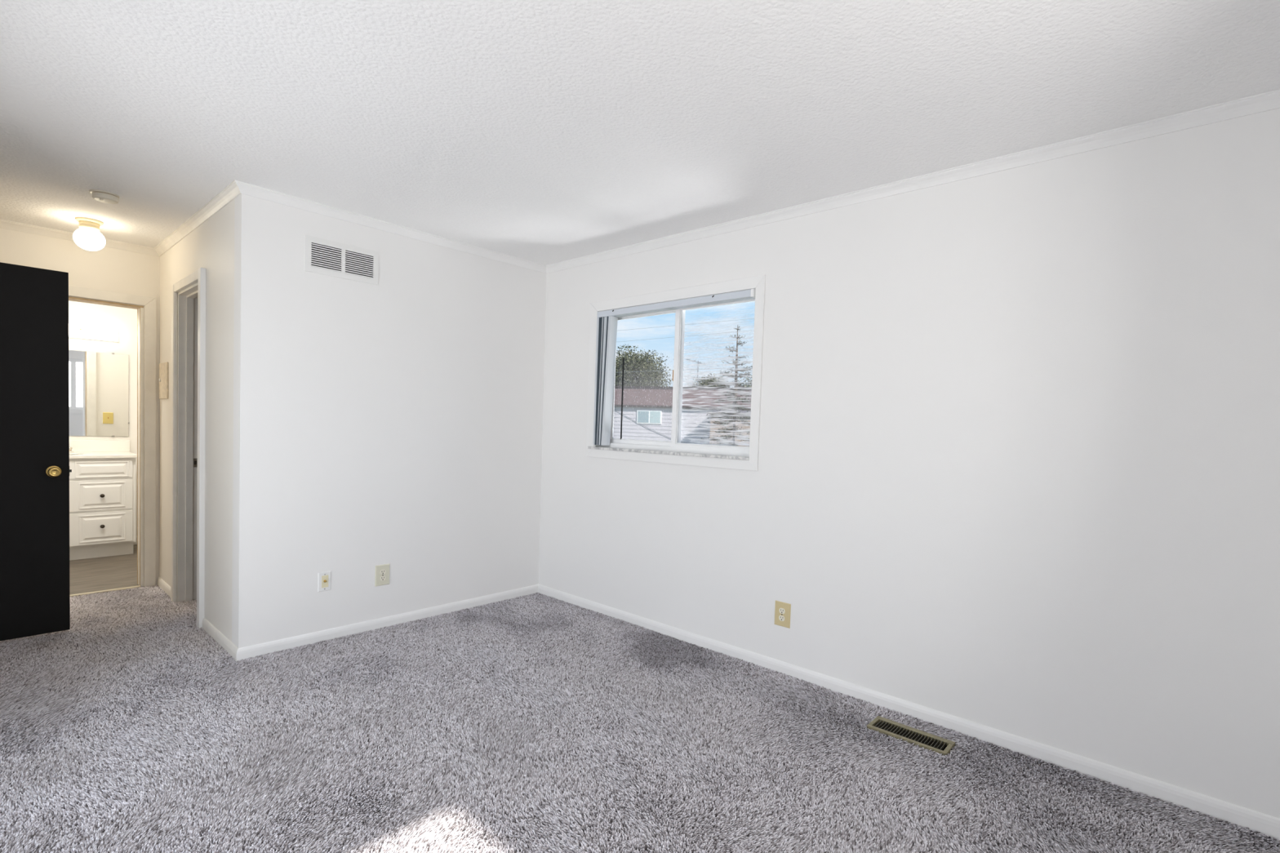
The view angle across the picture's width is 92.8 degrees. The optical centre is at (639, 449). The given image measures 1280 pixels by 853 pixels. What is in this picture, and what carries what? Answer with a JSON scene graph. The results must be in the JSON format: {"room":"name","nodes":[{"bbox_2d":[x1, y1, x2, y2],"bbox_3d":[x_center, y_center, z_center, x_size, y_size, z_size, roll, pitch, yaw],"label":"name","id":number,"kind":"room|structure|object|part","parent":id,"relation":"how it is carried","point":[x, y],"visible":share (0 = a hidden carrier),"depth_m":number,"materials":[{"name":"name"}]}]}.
{"room":"empty bedroom","nodes":[
{"label":"empty bedroom","id":0,"kind":"room"},
{"bbox_2d":[0,227,159,586],"bbox_3d":[-3.365,-0.130,4.720,0.115,2.640,3.350,4,3,42],"label":"wall","id":1,"kind":"structure","parent":0,"point":[107,268],"depth_m":4.20,"materials":[{"name":"white paint"}]},
{"bbox_2d":[0,218,158,256],"bbox_3d":[-3.927,-1.414,3.889,0.041,0.046,1.383,4,3,42],"label":"crown molding","id":2,"kind":"structure","parent":1,"relation":"attached to","point":[4,224],"depth_m":4.01,"materials":[{"name":"paint"}]},
{"bbox_2d":[68,284,155,586],"bbox_3d":[-3.885,-0.046,4.152,0.146,2.109,0.910,4,3,42],"label":"door frame","id":3,"kind":"structure","parent":1,"relation":"in","point":[149,302],"depth_m":4.41,"materials":[{"name":"paint"}]},
{"bbox_3d":[-3.804,-1.061,4.069,0.016,0.070,0.908,4,3,42],"label":"casing","id":4,"kind":"part","parent":3,"relation":"part of","materials":[{"name":"paint"}]},
{"bbox_3d":[-3.553,-0.045,4.421,0.016,2.108,0.066,4,3,42],"label":"casing","id":5,"kind":"part","parent":3,"relation":"part of","materials":[{"name":"paint"}]},
{"bbox_2d":[68,300,137,536],"bbox_3d":[-4.739,-0.220,5.887,0.120,2.640,3.470,4,3,42],"label":"wall","id":6,"kind":"structure","parent":0,"point":[125,319],"depth_m":5.63,"materials":[{"name":"white paint"}]},
{"bbox_2d":[68,323,118,342],"bbox_3d":[-5.045,-1.053,5.347,0.069,0.126,0.730,4,3,42],"label":"vanity light","id":7,"kind":"object","parent":6,"relation":"attached to","point":[75,331],"visible":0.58,"depth_m":5.47,"materials":[{"name":"white glass"}]},
{"bbox_2d":[68,350,129,436],"bbox_3d":[-5.077,-0.500,5.392,0.028,0.775,0.866,4,3,42],"label":"bathroom mirror","id":8,"kind":"object","parent":6,"relation":"attached to","point":[99,382],"visible":0.6,"depth_m":5.55,"materials":[{"name":"silver mirror"}]},
{"bbox_2d":[69,440,129,452],"bbox_3d":[-5.108,-0.030,5.390,0.022,0.104,0.925,4,3,42],"label":"backsplash","id":9,"kind":"structure","parent":6,"relation":"attached to","point":[78,446],"depth_m":5.56,"materials":[{"name":"white stone"}]},
{"bbox_2d":[133,536,137,545],"bbox_3d":[-4.739,0.865,5.870,0.012,0.081,0.310,4,3,42],"label":"baseboard","id":10,"kind":"structure","parent":6,"relation":"attached to","point":[135,542],"depth_m":5.80,"materials":[{"name":"paint"}]},
{"bbox_2d":[159,199,235,641],"bbox_3d":[-2.795,-0.079,3.885,1.852,2.640,0.115,4,3,42],"label":"wall","id":11,"kind":"structure","parent":0,"point":[210,246],"depth_m":3.47,"materials":[{"name":"white paint"}]},
{"bbox_2d":[159,362,168,399],"bbox_3d":[-3.389,-0.488,4.332,0.260,0.255,0.018,4,3,42],"label":"wall panel","id":12,"kind":"object","parent":11,"relation":"attached to","point":[163,367],"visible":1,"depth_m":4.31,"materials":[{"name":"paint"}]},
{"bbox_2d":[156,577,170,596],"bbox_3d":[-3.365,0.986,4.327,0.525,0.068,0.013,4,3,42],"label":"baseboard","id":13,"kind":"structure","parent":11,"relation":"attached to","point":[161,583],"depth_m":4.35,"materials":[{"name":"paint"}]},
{"bbox_2d":[170,267,205,628],"bbox_3d":[-2.820,-0.013,3.890,0.762,2.133,0.145,4,3,42],"label":"door frame","id":14,"kind":"structure","parent":11,"relation":"in","point":[188,305],"depth_m":4.07,"materials":[{"name":"white paint"}]},
{"bbox_3d":[-3.119,-0.030,4.084,0.058,2.133,0.028,4,3,42],"label":"casing","id":15,"kind":"part","parent":14,"relation":"part of","materials":[{"name":"paint"}]},
{"bbox_3d":[-2.824,-1.050,3.808,0.646,0.056,0.024,4,3,42],"label":"casing","id":16,"kind":"part","parent":14,"relation":"part of","materials":[{"name":"paint"}]},
{"bbox_3d":[-3.017,0.090,4.137,0.002,0.060,0.028,4,3,42],"label":"strike plate","id":17,"kind":"part","parent":14,"relation":"part of","materials":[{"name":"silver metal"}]},
{"bbox_3d":[-2.599,0.005,3.611,0.058,2.133,0.028,4,3,42],"label":"casing","id":18,"kind":"part","parent":14,"relation":"part of","materials":[{"name":"white paint"}]},
{"bbox_2d":[154,180,240,256],"bbox_3d":[-2.746,-1.370,3.723,2.013,0.046,0.041,4,3,42],"label":"crown molding","id":19,"kind":"structure","parent":11,"relation":"attached to","point":[232,191],"depth_m":3.55,"materials":[{"name":"paint"}]},
{"bbox_2d":[201,617,238,662],"bbox_3d":[-2.348,1.055,3.403,0.694,0.068,0.013,4,3,42],"label":"baseboard","id":20,"kind":"structure","parent":11,"relation":"attached to","point":[215,633],"depth_m":3.37,"materials":[{"name":"paint"}]},
{"bbox_2d":[231,193,546,648],"bbox_3d":[-1.444,-0.036,3.908,0.120,2.640,1.967,4,3,42],"label":"wall","id":21,"kind":"structure","parent":0,"point":[397,421],"depth_m":3.66,"materials":[{"name":"white paint"}]},
{"bbox_2d":[317,571,330,591],"bbox_3d":[-1.795,0.755,3.475,0.022,0.110,0.070,4,3,42],"label":"plate","id":22,"kind":"object","parent":21,"relation":"attached to","point":[323,578],"visible":1,"depth_m":3.47,"materials":[{"name":"white plastic"}]},
{"bbox_2d":[304,235,378,284],"bbox_3d":[-1.726,-1.075,3.502,0.108,0.194,0.402,4,3,42],"label":"air vent","id":23,"kind":"object","parent":21,"relation":"in","point":[322,256],"visible":0.98,"depth_m":3.48,"materials":[{"name":"white metal"}]},
{"bbox_2d":[374,564,389,586],"bbox_3d":[-1.574,0.769,3.729,0.009,0.128,0.090,4,3,42],"label":"wall outlet","id":24,"kind":"object","parent":21,"relation":"attached to","point":[382,571],"visible":1,"depth_m":3.72,"materials":[{"name":"beige plastic"}]},
{"bbox_2d":[380,576,385,581],"bbox_3d":[-1.573,0.788,3.728,0.004,0.028,0.034,4,3,42],"label":"receptacle","id":25,"kind":"object","parent":24,"relation":"attached to","point":[382,578],"depth_m":3.73,"materials":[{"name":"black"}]},
{"bbox_2d":[380,569,386,574],"bbox_3d":[-1.572,0.749,3.727,0.004,0.028,0.034,4,3,42],"label":"receptacle","id":26,"kind":"object","parent":24,"relation":"attached to","point":[382,571],"depth_m":3.73,"materials":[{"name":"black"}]},
{"bbox_2d":[236,584,537,661],"bbox_3d":[-1.434,1.065,3.902,0.013,0.068,1.980,4,3,42],"label":"baseboard","id":27,"kind":"structure","parent":21,"relation":"attached to","point":[258,650],"depth_m":3.70,"materials":[{"name":"white paint"}]},
{"bbox_2d":[234,179,546,273],"bbox_3d":[-1.356,-1.327,3.788,0.041,0.046,2.008,4,3,42],"label":"crown molding","id":28,"kind":"structure","parent":21,"relation":"attached to","point":[246,188],"depth_m":3.58,"materials":[{"name":"white paint"}]},
{"bbox_2d":[0,0,1279,265],"bbox_3d":[-2.078,-1.390,2.680,8.244,0.120,4.920,4,3,42],"label":"ceiling","id":29,"kind":"structure","parent":0,"point":[545,132],"depth_m":2.15,"materials":[{"name":"white paint"}]},
{"bbox_2d":[72,217,106,250],"bbox_3d":[-3.404,-1.324,3.769,0.151,0.184,0.151,4,3,42],"label":"ceiling lamp","id":30,"kind":"object","parent":29,"relation":"attached to","point":[88,237],"visible":1,"depth_m":3.73,"materials":[{"name":"white glass"}]},
{"bbox_3d":[-3.405,-1.298,3.770,0.151,0.131,0.151,4,3,42],"label":"globe","id":31,"kind":"part","parent":30,"relation":"part of","materials":[{"name":"white glass"}]},
{"bbox_3d":[-3.401,-1.407,3.766,0.132,0.016,0.132,4,3,42],"label":"ceiling plate","id":32,"kind":"part","parent":30,"relation":"part of","materials":[{"name":"gold metal"}]},
{"bbox_2d":[88,189,119,204],"bbox_3d":[-2.889,-1.359,3.289,0.124,0.042,0.124,4,3,42],"label":"smoke detector","id":33,"kind":"object","parent":29,"relation":"attached to","point":[102,196],"visible":1,"depth_m":3.26,"materials":[{"name":"beige plastic"}]},
{"bbox_3d":[-2.889,-1.376,3.288,0.124,0.008,0.124,4,3,42],"label":"mounting plate","id":34,"kind":"part","parent":33,"relation":"part of","materials":[{"name":"beige plastic"}]},
{"bbox_2d":[2,544,1279,852],"bbox_3d":[-2.224,1.208,2.736,7.974,0.197,4.770,4,3,42],"label":"floor","id":35,"kind":"structure","parent":0,"point":[112,572],"depth_m":4.47,"materials":[{"name":"plastic"}]},
{"bbox_2d":[69,457,135,560],"bbox_3d":[-4.922,0.494,5.215,0.582,0.861,0.879,4,3,42],"label":"vanity cabinet","id":36,"kind":"object","parent":35,"relation":"on","point":[102,491],"visible":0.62,"depth_m":5.21,"materials":[{"name":"white wood"}]},
{"bbox_3d":[-4.600,0.669,5.210,0.026,0.270,0.407,4,3,42],"label":"drawer","id":37,"kind":"part","parent":36,"relation":"part of","materials":[{"name":"white wood"}]},
{"bbox_3d":[-4.591,0.389,5.199,0.026,0.257,0.407,4,3,42],"label":"drawer","id":38,"kind":"part","parent":36,"relation":"part of","materials":[{"name":"white wood"}]},
{"bbox_3d":[-4.584,0.169,5.191,0.026,0.148,0.407,4,3,42],"label":"drawer","id":39,"kind":"part","parent":36,"relation":"part of","materials":[{"name":"white wood"}]},
{"bbox_2d":[69,440,137,458],"bbox_3d":[-4.906,-0.003,5.207,0.569,0.131,0.925,4,3,42],"label":"countertop","id":40,"kind":"structure","parent":36,"relation":"on","point":[82,449],"depth_m":5.49,"materials":[{"name":"white stone"}]},
{"bbox_2d":[69,585,140,597],"bbox_3d":[-3.878,1.001,4.156,0.024,0.017,0.738,4,3,42],"label":"threshold","id":41,"kind":"object","parent":35,"relation":"on","point":[132,587],"visible":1,"depth_m":4.28,"materials":[{"name":"gold metal"}]},
{"bbox_2d":[0,584,1279,852],"bbox_3d":[-1.081,1.150,2.647,6.202,0.020,3.364,4,3,42],"label":"carpet","id":42,"kind":"object","parent":35,"relation":"on","point":[116,642],"visible":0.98,"depth_m":2.36,"materials":[{"name":"grey carpet"}]},
{"bbox_2d":[866,715,955,755],"bbox_3d":[1.156,1.294,2.618,0.324,0.152,0.130,4,3,42],"label":"floor vent","id":43,"kind":"object","parent":35,"relation":"in","point":[940,745],"visible":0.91,"depth_m":2.61,"materials":[{"name":"metal"}]},
{"bbox_2d":[538,107,1279,818],"bbox_3d":[-0.519,-0.029,4.498,8.244,2.640,0.150,4,3,42],"label":"wall","id":44,"kind":"structure","parent":0,"point":[1018,473],"depth_m":2.53,"materials":[{"name":"white paint"}]},
{"bbox_2d":[586,274,765,471],"bbox_3d":[0.193,-0.448,3.823,1.378,1.064,0.155,4,3,42],"label":"window","id":45,"kind":"structure","parent":44,"relation":"in","point":[675,452],"depth_m":3.76,"materials":[{"name":"white paint"}]},
{"bbox_3d":[0.028,-0.470,4.025,0.566,0.824,0.004,4,3,42],"label":"pane","id":46,"kind":"part","parent":45,"relation":"part of","materials":[{"name":"clear glass"}]},
{"bbox_3d":[0.022,-0.472,4.030,0.650,0.888,0.024,4,3,42],"label":"sash","id":47,"kind":"part","parent":45,"relation":"part of","materials":[{"name":"clear glass"}]},
{"bbox_2d":[592,288,755,445],"bbox_3d":[0.173,-0.456,3.782,1.231,0.908,0.082,4,3,42],"label":"vertical blind","id":48,"kind":"object","parent":45,"relation":"attached to","point":[606,321],"visible":0.94,"depth_m":4.10,"materials":[{"name":"white plastic"}]},
{"bbox_3d":[0.227,-0.450,3.843,1.245,0.930,0.080,4,3,42],"label":"frame","id":49,"kind":"part","parent":45,"relation":"part of","materials":[{"name":"white plastic"}]},
{"bbox_3d":[0.440,-0.443,3.616,0.607,0.895,0.024,4,3,42],"label":"sash","id":50,"kind":"part","parent":45,"relation":"part of","materials":[{"name":"clear glass"}]},
{"bbox_2d":[774,600,791,628],"bbox_3d":[0.756,0.877,3.241,0.093,0.130,0.009,4,3,42],"label":"wall outlet","id":51,"kind":"object","parent":44,"relation":"attached to","point":[782,610],"visible":1,"depth_m":3.23,"materials":[{"name":"beige plastic"}]},
{"bbox_2d":[778,615,784,621],"bbox_3d":[0.754,0.897,3.240,0.034,0.028,0.004,4,3,42],"label":"receptacle","id":52,"kind":"object","parent":51,"relation":"attached to","point":[781,618],"depth_m":3.24,"materials":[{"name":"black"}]},
{"bbox_2d":[778,608,785,613],"bbox_3d":[0.755,0.858,3.238,0.034,0.028,0.004,4,3,42],"label":"receptacle","id":53,"kind":"object","parent":51,"relation":"attached to","point":[781,611],"depth_m":3.24,"materials":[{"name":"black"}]},
{"bbox_2d":[537,584,1279,839],"bbox_3d":[0.775,1.164,3.223,4.200,0.068,0.013,4,3,42],"label":"baseboard","id":54,"kind":"structure","parent":44,"relation":"attached to","point":[1268,825],"depth_m":2.59,"materials":[{"name":"white paint"}]},
{"bbox_2d":[546,88,1279,273],"bbox_3d":[0.843,-1.230,3.120,4.200,0.046,0.041,4,3,42],"label":"crown molding","id":55,"kind":"structure","parent":44,"relation":"attached to","point":[1269,100],"depth_m":2.57,"materials":[{"name":"white paint"}]},
{"bbox_3d":[-2.819,-0.001,1.879,8.124,2.640,0.120,4,3,42],"label":"wall","id":56,"kind":"structure","parent":0,"visible":0},
{"bbox_3d":[-4.098,-0.020,3.133,0.890,2.123,0.014,4,3,42],"label":"door","id":57,"kind":"structure","parent":56,"relation":"in","visible":0},
{"bbox_2d":[0,262,71,640],"bbox_3d":[-3.500,0.022,3.179,0.163,2.024,0.786,4,3,42],"label":"door","id":58,"kind":"structure","parent":57,"relation":"attached to","point":[34,406],"depth_m":3.34,"materials":[{"name":"black paint"}]},
{"bbox_3d":[-3.252,0.124,3.384,0.060,0.054,0.054,4,3,42],"label":"knob","id":59,"kind":"part","parent":58,"relation":"part of","materials":[{"name":"gold metal"}]},
{"label":"outside","id":60,"kind":"structure","parent":0,"visible":0},
{"bbox_3d":[18.449,2.951,48.271,150.000,0.300,89.600,4,3,42],"label":"ground","id":61,"kind":"structure","parent":60,"visible":0},
{"bbox_2d":[614,344,672,386],"bbox_3d":[-0.777,-3.113,48.892,6.072,10.534,6.423,4,3,42],"label":"leafy tree","id":62,"kind":"object","parent":61,"relation":"on","point":[638,364],"visible":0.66,"depth_m":47.36,"materials":[{"name":"green plant"}]},
{"bbox_2d":[613,386,751,446],"bbox_3d":[1.849,-0.376,35.213,30.200,6.290,6.150,3,2,17],"label":"neighboring house","id":63,"kind":"structure","parent":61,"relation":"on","point":[653,432],"depth_m":33.68,"materials":[{"name":"paint"}]},
{"bbox_3d":[0.188,-1.826,34.059,0.630,0.630,0.020,3,2,17],"label":"pane","id":64,"kind":"part","parent":63,"relation":"part of","materials":[{"name":"blue"}]},
{"bbox_3d":[0.846,-1.797,33.855,0.590,0.630,0.020,3,2,17],"label":"pane","id":65,"kind":"part","parent":63,"relation":"part of","materials":[{"name":"grey"}]},
{"bbox_2d":[685,358,702,386],"bbox_3d":[3.207,-4.336,35.433,1.208,1.871,0.538,2,2,0],"label":"roof antenna","id":66,"kind":"object","parent":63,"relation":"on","point":[686,358],"visible":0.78,"depth_m":35.39,"materials":[{"name":"grey metal"}]},
{"bbox_2d":[682,373,733,387],"bbox_3d":[4.950,-1.644,46.044,3.290,8.196,3.306,4,3,42],"label":"leafy tree","id":67,"kind":"object","parent":61,"relation":"on","point":[705,383],"visible":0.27,"depth_m":45.25,"materials":[{"name":"green plant"}]},
{"bbox_2d":[697,325,752,446],"bbox_3d":[4.066,-1.199,27.235,2.926,8.701,2.974,3,2,17],"label":"spruce tree","id":68,"kind":"object","parent":61,"relation":"on","point":[731,393],"visible":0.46,"depth_m":27.17,"materials":[{"name":"green plant"}]},
{"bbox_2d":[737,375,751,387],"bbox_3d":[9.229,-1.491,43.729,5.762,8.348,5.493,4,3,42],"label":"leafy tree","id":69,"kind":"object","parent":61,"relation":"on","point":[749,384],"visible":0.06,"depth_m":43.28,"materials":[{"name":"green plant"}]},
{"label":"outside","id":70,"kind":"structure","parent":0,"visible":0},
{"bbox_2d":[626,366,752,372],"bbox_3d":[-1.004,-1.808,14.005,13.238,0.887,0.008,2,2,0],"label":"overhead wire","id":71,"kind":"object","parent":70,"point":[752,366],"visible":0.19,"depth_m":14.00,"materials":[{"name":"grey rubber"}]},
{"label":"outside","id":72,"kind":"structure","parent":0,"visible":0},
{"bbox_2d":[621,318,753,330],"bbox_3d":[-2.147,-3.796,19.999,42.822,5.177,0.008,2,2,0],"label":"overhead wire","id":73,"kind":"object","parent":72,"point":[751,318],"visible":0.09,"depth_m":20.00,"materials":[{"name":"grey rubber"}]},
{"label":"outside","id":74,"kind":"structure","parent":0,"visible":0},
{"bbox_2d":[620,329,754,342],"bbox_3d":[0.657,-3.670,20.005,22.347,2.646,0.007,2,2,0],"label":"overhead wire","id":75,"kind":"object","parent":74,"point":[753,330],"visible":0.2,"depth_m":20.00,"materials":[{"name":"black metal"}]}
]}

